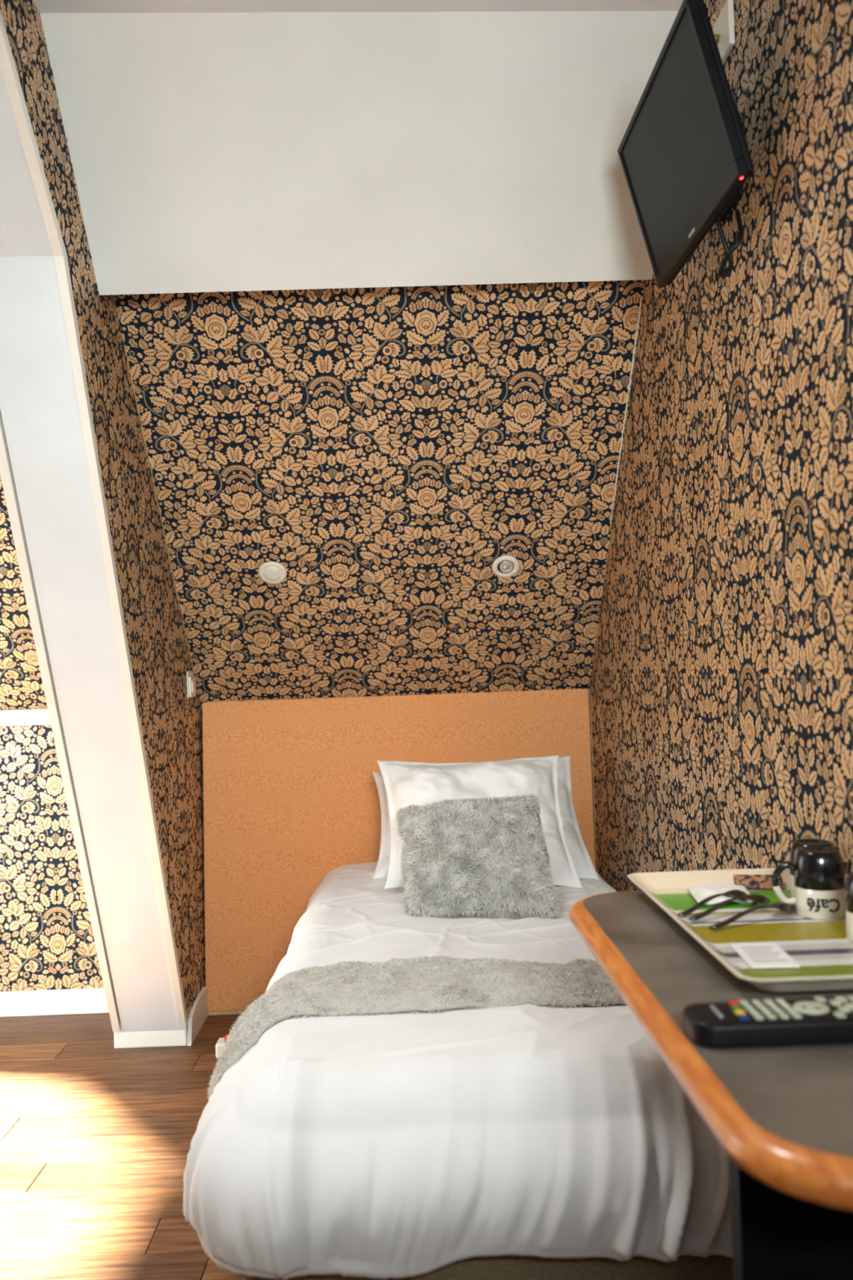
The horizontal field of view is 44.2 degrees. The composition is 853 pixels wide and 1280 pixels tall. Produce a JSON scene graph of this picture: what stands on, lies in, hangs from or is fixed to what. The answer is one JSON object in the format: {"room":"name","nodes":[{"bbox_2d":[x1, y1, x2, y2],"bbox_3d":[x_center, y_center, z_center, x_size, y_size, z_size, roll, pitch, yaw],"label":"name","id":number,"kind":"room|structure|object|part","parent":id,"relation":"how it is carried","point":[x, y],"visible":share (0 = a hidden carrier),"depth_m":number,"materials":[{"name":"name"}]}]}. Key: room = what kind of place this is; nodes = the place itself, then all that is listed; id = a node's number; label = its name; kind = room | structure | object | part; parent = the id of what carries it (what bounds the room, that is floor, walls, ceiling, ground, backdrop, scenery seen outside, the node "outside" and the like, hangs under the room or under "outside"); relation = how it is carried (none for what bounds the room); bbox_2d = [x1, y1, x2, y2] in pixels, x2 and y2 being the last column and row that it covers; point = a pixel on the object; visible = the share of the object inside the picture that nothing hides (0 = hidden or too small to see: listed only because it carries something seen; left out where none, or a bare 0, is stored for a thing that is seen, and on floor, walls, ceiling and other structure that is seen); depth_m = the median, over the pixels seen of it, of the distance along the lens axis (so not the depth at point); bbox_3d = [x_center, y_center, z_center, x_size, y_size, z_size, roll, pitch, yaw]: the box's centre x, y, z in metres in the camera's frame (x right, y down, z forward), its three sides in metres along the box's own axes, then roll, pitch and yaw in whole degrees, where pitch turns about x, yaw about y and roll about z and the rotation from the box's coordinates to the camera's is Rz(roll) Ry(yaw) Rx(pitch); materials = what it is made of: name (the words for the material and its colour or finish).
{"room":"hotel room","nodes":[
{"label":"hotel room","id":0,"kind":"room"},
{"bbox_2d":[0,10,187,1031],"bbox_3d":[-0.849,-0.030,2.582,0.219,2.470,1.901,-2,-2,-1],"label":"wall pillar","id":1,"kind":"structure","parent":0,"point":[51,472],"depth_m":2.50,"materials":[{"name":"white paint"}]},
{"bbox_2d":[114,1025,187,1048],"bbox_3d":[-0.830,1.184,3.206,0.217,0.078,0.124,-2,-2,-1],"label":"baseboard","id":2,"kind":"structure","parent":1,"relation":"attached to","point":[166,1037],"depth_m":3.14,"materials":[{"name":"white wood"}]},
{"bbox_2d":[0,709,203,991],"bbox_3d":[-0.626,0.754,3.574,2.681,1.047,0.122,-2,-2,-1],"label":"wall","id":3,"kind":"structure","parent":0,"point":[47,941],"depth_m":3.50,"materials":[{"name":"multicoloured paper"}]},
{"bbox_2d":[0,708,50,726],"bbox_3d":[-1.402,0.260,3.501,0.857,0.052,0.060,-2,-2,-1],"label":"trim","id":4,"kind":"structure","parent":3,"relation":"attached to","point":[19,717],"depth_m":3.47,"materials":[{"name":"white wood"}]},
{"bbox_2d":[0,987,109,1017],"bbox_3d":[-1.374,1.206,3.477,0.855,0.082,0.014,-2,-2,-1],"label":"baseboard","id":5,"kind":"structure","parent":3,"relation":"attached to","point":[73,1001],"depth_m":3.47,"materials":[{"name":"white wood"}]},
{"bbox_2d":[0,0,205,1030],"bbox_3d":[-0.747,-0.012,2.594,0.016,2.428,1.880,-2,-2,-1],"label":"wall","id":6,"kind":"structure","parent":0,"point":[171,722],"depth_m":2.74,"materials":[{"name":"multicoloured paper"}]},
{"bbox_2d":[186,671,195,697],"bbox_3d":[-0.746,0.141,3.335,0.016,0.084,0.084,-2,-2,-1],"label":"wall switch","id":7,"kind":"object","parent":6,"relation":"attached to","point":[191,681],"visible":1,"depth_m":3.31,"materials":[{"name":"white plastic"}]},
{"bbox_3d":[-0.752,0.141,3.335,0.004,0.084,0.084,-2,-2,-1],"label":"plate","id":8,"kind":"part","parent":7,"relation":"part of","materials":[{"name":"white plastic"}]},
{"bbox_2d":[186,986,208,1045],"bbox_3d":[-0.718,1.173,3.287,0.012,0.098,0.272,-2,-2,-1],"label":"baseboard","id":9,"kind":"structure","parent":6,"relation":"attached to","point":[197,1015],"depth_m":3.26,"materials":[{"name":"white wood"}]},
{"bbox_2d":[0,1013,244,1279],"bbox_3d":[-0.564,1.199,1.602,2.781,0.060,4.200,-2,-2,-1],"label":"floor","id":10,"kind":"structure","parent":0,"point":[95,1136],"depth_m":2.47,"materials":[{"name":"brown wood"}]},
{"bbox_2d":[215,1034,230,1057],"bbox_3d":[-0.514,1.181,3.066,0.195,0.056,0.062,-2,-2,-1],"label":"block","id":11,"kind":"object","parent":10,"relation":"on","point":[221,1041],"visible":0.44,"depth_m":3.04,"materials":[{"name":"white plastic"}]},
{"bbox_2d":[202,688,596,1015],"bbox_3d":[-0.087,0.690,3.483,1.302,1.036,0.052,-2,-2,-1],"label":"headboard","id":12,"kind":"object","parent":10,"relation":"on","point":[291,798],"visible":0.59,"depth_m":3.48,"materials":[{"name":"orange fabric"}]},
{"bbox_2d":[244,1254,733,1279],"bbox_3d":[0.131,0.954,2.509,0.854,0.440,1.865,-2,-2,-1],"label":"bed","id":13,"kind":"object","parent":10,"relation":"on","point":[714,1267],"visible":0.02,"depth_m":1.58,"materials":[{"name":"beige fabric"}]},
{"bbox_2d":[182,862,732,1279],"bbox_3d":[0.089,0.815,2.458,0.992,0.309,1.994,-2,-2,-1],"label":"duvet","id":14,"kind":"object","parent":13,"relation":"on","point":[398,1145],"visible":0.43,"depth_m":1.56,"materials":[{"name":"white fabric"}]},
{"bbox_2d":[205,954,626,1100],"bbox_3d":[0.100,0.731,2.025,1.023,0.209,0.305,-2,-2,-1],"label":"fur throw","id":15,"kind":"object","parent":14,"relation":"on","point":[431,984],"visible":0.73,"depth_m":1.96,"materials":[{"name":"grey fur"}]},
{"bbox_2d":[395,792,559,919],"bbox_3d":[0.124,0.559,2.672,0.411,0.307,0.288,-2,-2,-1],"label":"cushion","id":16,"kind":"object","parent":14,"relation":"on","point":[486,857],"visible":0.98,"depth_m":2.60,"materials":[{"name":"grey fur"}]},
{"bbox_2d":[377,755,583,889],"bbox_3d":[0.142,0.516,2.969,0.569,0.350,0.260,-2,-2,-1],"label":"pillow","id":17,"kind":"object","parent":14,"relation":"on","point":[406,783],"visible":0.5,"depth_m":2.95,"materials":[{"name":"white fabric"}]},
{"bbox_2d":[372,755,599,879],"bbox_3d":[0.166,0.547,3.175,0.679,0.356,0.279,-2,-2,-1],"label":"pillow","id":18,"kind":"object","parent":14,"relation":"on","point":[583,863],"visible":0.09,"depth_m":3.16,"materials":[{"name":"white fabric"}]},
{"bbox_2d":[568,890,852,1279],"bbox_3d":[0.428,0.755,1.197,0.387,0.745,0.955,-2,-2,-1],"label":"table","id":19,"kind":"object","parent":10,"relation":"on","point":[782,1117],"visible":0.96,"depth_m":0.99,"materials":[{"name":"grey laminate"}]},
{"bbox_2d":[626,867,852,991],"bbox_3d":[0.461,0.369,1.366,0.286,0.032,0.574,-2,-2,-1],"label":"serving tray","id":20,"kind":"object","parent":19,"relation":"on","point":[823,951],"visible":0.7,"depth_m":1.35,"materials":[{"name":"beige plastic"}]},
{"bbox_2d":[676,889,747,916],"bbox_3d":[0.410,0.372,1.496,0.164,0.017,0.033,0,-2,-40],"label":"teaspoon","id":21,"kind":"object","parent":20,"relation":"on","point":[734,893],"visible":0.96,"depth_m":1.49,"materials":[{"name":"metal"}]},
{"bbox_3d":[0.390,0.372,1.480,0.112,0.017,0.012,0,-2,-40],"label":"handle","id":22,"kind":"part","parent":21,"relation":"part of","materials":[{"name":"metal"}]},
{"bbox_2d":[724,889,747,897],"bbox_3d":[0.452,0.371,1.532,0.054,0.013,0.033,0,-2,-40],"label":"bowl","id":23,"kind":"object","parent":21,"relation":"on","point":[734,893],"depth_m":1.52,"materials":[{"name":"metal"}]},
{"bbox_2d":[687,882,755,905],"bbox_3d":[0.440,0.377,1.569,0.088,0.017,0.139,-2,-2,6],"label":"napkin","id":24,"kind":"object","parent":20,"relation":"on","point":[699,893],"visible":0.75,"depth_m":1.55,"materials":[{"name":"white paper"}]},
{"bbox_2d":[688,893,770,920],"bbox_3d":[0.424,0.370,1.464,0.165,0.017,0.033,-1,-2,-35],"label":"teaspoon","id":25,"kind":"object","parent":20,"relation":"on","point":[757,898],"visible":1,"depth_m":1.47,"materials":[{"name":"metal"}]},
{"bbox_3d":[0.403,0.370,1.449,0.113,0.017,0.012,-1,-2,-35],"label":"handle","id":26,"kind":"part","parent":25,"relation":"part of","materials":[{"name":"metal"}]},
{"bbox_2d":[742,893,770,903],"bbox_3d":[0.470,0.368,1.496,0.054,0.013,0.033,-1,-2,-35],"label":"bowl","id":27,"kind":"object","parent":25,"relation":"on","point":[757,898],"depth_m":1.48,"materials":[{"name":"metal"}]},
{"bbox_2d":[709,902,796,928],"bbox_3d":[0.443,0.369,1.415,0.168,0.017,0.033,-1,-2,-32],"label":"teaspoon","id":28,"kind":"object","parent":20,"relation":"on","point":[783,906],"visible":1,"depth_m":1.42,"materials":[{"name":"metal"}]},
{"bbox_3d":[0.421,0.369,1.401,0.115,0.017,0.012,-1,-2,-32],"label":"handle","id":29,"kind":"part","parent":28,"relation":"part of","materials":[{"name":"metal"}]},
{"bbox_2d":[768,902,796,912],"bbox_3d":[0.491,0.367,1.445,0.055,0.013,0.033,-1,-2,-32],"label":"bowl","id":30,"kind":"object","parent":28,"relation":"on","point":[783,906],"depth_m":1.43,"materials":[{"name":"metal"}]},
{"bbox_2d":[733,874,784,888],"bbox_3d":[0.512,0.373,1.618,0.072,0.017,0.032,-2,-2,11],"label":"sachet","id":31,"kind":"object","parent":20,"relation":"on","point":[748,881],"visible":0.82,"depth_m":1.62,"materials":[{"name":"brown paper"}]},
{"bbox_2d":[729,942,800,968],"bbox_3d":[0.400,0.373,1.242,0.056,0.004,0.100,-2,-2,3],"label":"sachet","id":32,"kind":"object","parent":20,"relation":"on","point":[756,955],"visible":1,"depth_m":1.23,"materials":[{"name":"white paper"}]},
{"bbox_2d":[771,846,845,919],"bbox_3d":[0.531,0.333,1.449,0.089,0.089,0.067,-3,-2,39],"label":"coffee cup","id":33,"kind":"object","parent":20,"relation":"on","point":[820,885],"visible":1,"depth_m":1.42,"materials":[{"name":"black ceramic"}]},
{"bbox_3d":[0.495,0.323,1.451,0.034,0.034,0.010,-2,-2,11],"label":"handle","id":34,"kind":"part","parent":33,"relation":"part of","materials":[{"name":"black ceramic"}]},
{"bbox_3d":[0.495,0.353,1.450,0.031,0.028,0.010,-2,-2,10],"label":"handle","id":35,"kind":"part","parent":33,"relation":"part of","materials":[{"name":"beige ceramic"}]},
{"bbox_2d":[789,838,835,897],"bbox_3d":[0.579,0.336,1.533,0.093,0.084,0.067,-2,-2,-1],"label":"coffee cup","id":36,"kind":"object","parent":20,"relation":"on","point":[798,843],"visible":0.26,"depth_m":1.53,"materials":[{"name":"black ceramic"}]},
{"bbox_2d":[844,871,852,942],"bbox_3d":[0.561,0.331,1.294,0.068,0.082,0.091,-1,-2,-22],"label":"coffee cup","id":37,"kind":"object","parent":20,"relation":"on","point":[849,884],"visible":1,"depth_m":1.30,"materials":[{"name":"beige ceramic"}]},
{"bbox_2d":[682,995,852,1048],"bbox_3d":[0.344,0.365,1.006,0.193,0.026,0.068,-2,-2,-1],"label":"remote control","id":38,"kind":"object","parent":19,"relation":"on","point":[819,1020],"visible":1,"depth_m":0.98,"materials":[{"name":"black plastic"}]},
{"bbox_3d":[0.463,0.766,1.004,0.320,0.709,0.030,-2,-2,-1],"label":"support panel","id":39,"kind":"part","parent":19,"relation":"part of","materials":[{"name":"black wood"}]},
{"bbox_2d":[0,280,645,710],"bbox_3d":[-0.649,-0.616,2.874,2.681,1.654,1.601,-2,-2,-1],"label":"wall","id":40,"kind":"structure","parent":0,"point":[384,447],"depth_m":2.95,"materials":[{"name":"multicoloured paper"}]},
{"bbox_2d":[257,561,286,583],"bbox_3d":[-0.462,-0.202,3.150,0.085,0.062,0.060,-2,-2,2],"label":"recessed light","id":41,"kind":"object","parent":40,"relation":"in","point":[270,572],"visible":1,"depth_m":3.14,"materials":[{"name":"white plastic"}]},
{"bbox_2d":[491,555,519,577],"bbox_3d":[0.239,-0.222,3.167,0.085,0.063,0.060,-2,-2,-5],"label":"recessed light","id":42,"kind":"object","parent":40,"relation":"in","point":[505,563],"visible":1,"depth_m":3.16,"materials":[{"name":"white plastic"}]},
{"bbox_3d":[0.241,-0.221,3.163,0.042,0.042,0.014,-2,42,-1],"label":"bulb","id":43,"kind":"part","parent":42,"relation":"part of","materials":[{"name":"white glass"}]},
{"bbox_2d":[32,0,683,13],"bbox_3d":[-0.623,-1.313,0.974,2.681,0.080,2.700,-2,-2,-1],"label":"ceiling","id":44,"kind":"structure","parent":0,"point":[42,6],"depth_m":2.08,"materials":[{"name":"white paint"}]},
{"bbox_2d":[40,10,678,295],"bbox_3d":[-0.111,-1.044,2.302,1.305,0.440,0.440,-2,-2,-1],"label":"wall","id":45,"kind":"structure","parent":0,"point":[210,152],"depth_m":2.26,"materials":[{"name":"beige paint"}]},
{"bbox_2d":[588,0,852,891],"bbox_3d":[0.646,-0.142,1.671,0.120,2.650,4.000,-2,-2,-1],"label":"wall","id":46,"kind":"structure","parent":0,"point":[721,688],"depth_m":1.88,"materials":[{"name":"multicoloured paper"}]},
{"bbox_2d":[712,0,735,64],"bbox_3d":[0.529,-1.107,1.923,0.041,0.087,0.097,-2,-2,-1],"label":"socket","id":47,"kind":"object","parent":46,"relation":"attached to","point":[723,29],"visible":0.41,"depth_m":1.90,"materials":[{"name":"white plastic"}]},
{"bbox_2d":[719,115,743,222],"bbox_3d":[0.528,-0.857,1.915,0.059,0.140,0.120,-2,-2,-1],"label":"bracket","id":48,"kind":"object","parent":46,"relation":"attached to","point":[740,192],"visible":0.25,"depth_m":1.90,"materials":[{"name":"black metal"}]},
{"bbox_2d":[617,0,754,288],"bbox_3d":[0.463,-0.877,1.914,0.112,0.295,0.500,-2,-2,-2],"label":"television","id":49,"kind":"object","parent":48,"relation":"attached to","point":[683,151],"visible":1,"depth_m":1.84,"materials":[{"name":"black plastic"}]},
{"bbox_2d":[715,208,743,277],"bbox_3d":[0.533,-0.702,1.844,0.047,0.117,0.040,-2,-2,17],"label":"cable","id":50,"kind":"object","parent":49,"relation":"hanging from","point":[728,256],"visible":1,"depth_m":1.83,"materials":[{"name":"black plastic"}]}
]}

